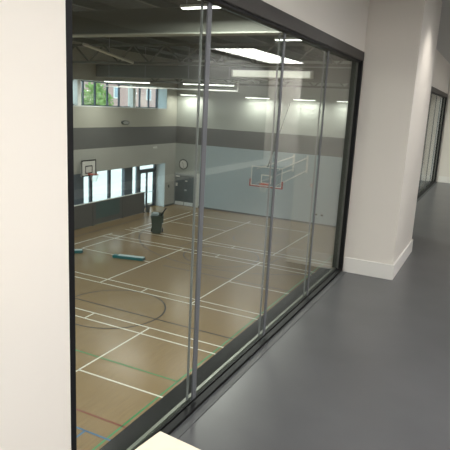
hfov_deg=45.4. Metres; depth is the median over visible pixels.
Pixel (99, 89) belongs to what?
tree
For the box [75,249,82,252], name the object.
pad
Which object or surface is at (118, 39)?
roof purlin
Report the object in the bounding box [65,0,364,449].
window
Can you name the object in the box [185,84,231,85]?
diffuser
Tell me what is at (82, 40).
roof purlin
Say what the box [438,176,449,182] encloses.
baseboard
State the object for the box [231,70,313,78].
strip light
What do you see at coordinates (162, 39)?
roof purlin
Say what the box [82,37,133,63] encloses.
air duct
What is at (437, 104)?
window
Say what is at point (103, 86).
tray
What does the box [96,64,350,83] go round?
roof beam
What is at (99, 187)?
ground
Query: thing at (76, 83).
window
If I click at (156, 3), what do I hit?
roof purlin
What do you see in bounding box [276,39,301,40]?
diffuser
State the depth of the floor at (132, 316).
20.42 m
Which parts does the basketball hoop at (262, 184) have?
board frame, support arm, support arm, support arm, wall plate, wall plate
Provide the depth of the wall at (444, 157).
12.99 m
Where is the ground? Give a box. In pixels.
[84,165,152,203]
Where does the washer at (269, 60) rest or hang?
hanging from the ceiling at (118, 4)
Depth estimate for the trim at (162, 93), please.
36.06 m
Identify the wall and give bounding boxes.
[0,0,449,449]
[72,41,177,204]
[74,192,144,229]
[175,59,351,225]
[436,81,449,181]
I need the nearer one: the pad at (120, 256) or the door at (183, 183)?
the pad at (120, 256)
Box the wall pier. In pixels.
[342,0,441,269]
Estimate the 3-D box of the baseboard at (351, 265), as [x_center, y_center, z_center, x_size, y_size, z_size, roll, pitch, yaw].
[1.683,0.313,5.826,0.493,0.150,1.305,9,14,25]
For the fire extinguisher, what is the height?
0.620 m
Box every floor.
[74,202,335,449]
[170,182,449,449]
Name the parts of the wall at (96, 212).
panel, panel, rail, panel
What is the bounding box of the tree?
[81,82,113,174]
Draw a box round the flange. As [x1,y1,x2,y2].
[72,31,286,37]
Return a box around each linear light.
[104,47,149,82]
[180,2,219,8]
[182,83,203,84]
[209,83,234,85]
[274,35,301,40]
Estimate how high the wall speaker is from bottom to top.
0.260 m
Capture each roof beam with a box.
[72,7,276,33]
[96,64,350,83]
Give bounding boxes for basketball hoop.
[81,159,98,181]
[249,101,308,191]
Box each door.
[140,164,156,207]
[174,173,193,206]
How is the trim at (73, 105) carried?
attached to the wall at (99, 134)
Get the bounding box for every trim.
[73,105,162,108]
[156,163,164,206]
[157,89,166,108]
[196,174,199,207]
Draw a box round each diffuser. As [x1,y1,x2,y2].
[181,6,219,8]
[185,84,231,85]
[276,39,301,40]
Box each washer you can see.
[245,60,269,98]
[293,60,316,100]
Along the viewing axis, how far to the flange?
13.40 m
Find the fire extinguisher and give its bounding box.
[146,203,149,212]
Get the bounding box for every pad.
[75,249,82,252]
[112,254,144,260]
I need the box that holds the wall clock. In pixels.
[179,159,187,168]
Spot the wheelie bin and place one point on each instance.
(156, 218)
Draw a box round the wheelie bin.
[150,212,163,233]
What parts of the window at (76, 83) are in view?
white post, white post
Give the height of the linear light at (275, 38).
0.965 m
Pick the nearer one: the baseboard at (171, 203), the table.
the table
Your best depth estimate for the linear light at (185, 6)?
11.46 m
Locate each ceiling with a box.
[72,0,350,60]
[436,0,449,62]
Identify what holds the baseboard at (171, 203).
attached to the wall at (239, 128)
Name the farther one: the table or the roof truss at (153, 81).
the roof truss at (153, 81)
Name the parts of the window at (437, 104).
glass pane, frame, glass pane, glass pane, glass pane, frame, frame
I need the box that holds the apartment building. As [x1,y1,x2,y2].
[81,81,155,106]
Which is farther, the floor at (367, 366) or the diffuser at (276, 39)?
the diffuser at (276, 39)
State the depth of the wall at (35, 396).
1.62 m
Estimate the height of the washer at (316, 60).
2.355 m
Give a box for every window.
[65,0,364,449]
[73,80,157,107]
[74,166,139,204]
[417,86,447,198]
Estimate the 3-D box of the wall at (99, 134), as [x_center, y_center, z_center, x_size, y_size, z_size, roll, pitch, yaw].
[-11.552,-3.492,22.613,0.900,9.980,34.500,9,14,25]
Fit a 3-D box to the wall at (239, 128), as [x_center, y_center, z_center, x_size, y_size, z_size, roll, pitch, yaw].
[4.303,-5.193,34.007,20.240,9.980,0.300,9,14,25]
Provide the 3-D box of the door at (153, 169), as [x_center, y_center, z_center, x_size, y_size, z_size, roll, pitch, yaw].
[-5.289,-2.677,36.637,0.172,2.980,1.928,9,14,25]
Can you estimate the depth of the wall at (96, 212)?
31.69 m
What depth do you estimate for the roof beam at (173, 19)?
13.56 m
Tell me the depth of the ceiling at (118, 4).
26.25 m
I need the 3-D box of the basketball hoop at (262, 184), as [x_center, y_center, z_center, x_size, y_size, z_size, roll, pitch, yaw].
[3.422,-4.646,30.878,1.954,4.886,6.164,9,14,25]
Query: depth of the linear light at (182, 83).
26.41 m
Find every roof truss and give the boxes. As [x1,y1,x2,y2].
[72,43,351,66]
[146,78,349,88]
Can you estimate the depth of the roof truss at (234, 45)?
22.25 m
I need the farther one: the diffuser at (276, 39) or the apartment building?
the apartment building
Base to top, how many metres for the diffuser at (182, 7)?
0.020 m
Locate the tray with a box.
[103,86,238,91]
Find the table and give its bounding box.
[135,431,199,449]
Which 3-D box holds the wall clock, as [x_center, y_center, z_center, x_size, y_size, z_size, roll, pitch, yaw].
[-2.914,-4.250,37.673,0.720,0.720,0.063,9,14,25]
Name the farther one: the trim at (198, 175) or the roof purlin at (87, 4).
the trim at (198, 175)
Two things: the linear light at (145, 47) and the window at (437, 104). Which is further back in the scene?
the linear light at (145, 47)
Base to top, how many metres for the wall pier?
2.750 m
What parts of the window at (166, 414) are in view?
frame, sill, frame, frame, frame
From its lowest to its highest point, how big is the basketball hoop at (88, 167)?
1.166 m
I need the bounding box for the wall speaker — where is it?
[121,120,129,124]
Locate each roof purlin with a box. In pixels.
[72,0,293,62]
[72,38,191,61]
[98,37,223,61]
[135,0,331,63]
[144,37,257,62]
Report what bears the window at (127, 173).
in the wall at (99, 134)
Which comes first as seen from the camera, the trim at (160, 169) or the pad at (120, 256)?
the pad at (120, 256)
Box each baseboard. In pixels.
[164,203,335,227]
[343,239,412,279]
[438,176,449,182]
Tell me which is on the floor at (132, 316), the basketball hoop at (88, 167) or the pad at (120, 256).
the pad at (120, 256)
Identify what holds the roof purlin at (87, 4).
attached to the ceiling at (118, 4)
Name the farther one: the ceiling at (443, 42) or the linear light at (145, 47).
the linear light at (145, 47)

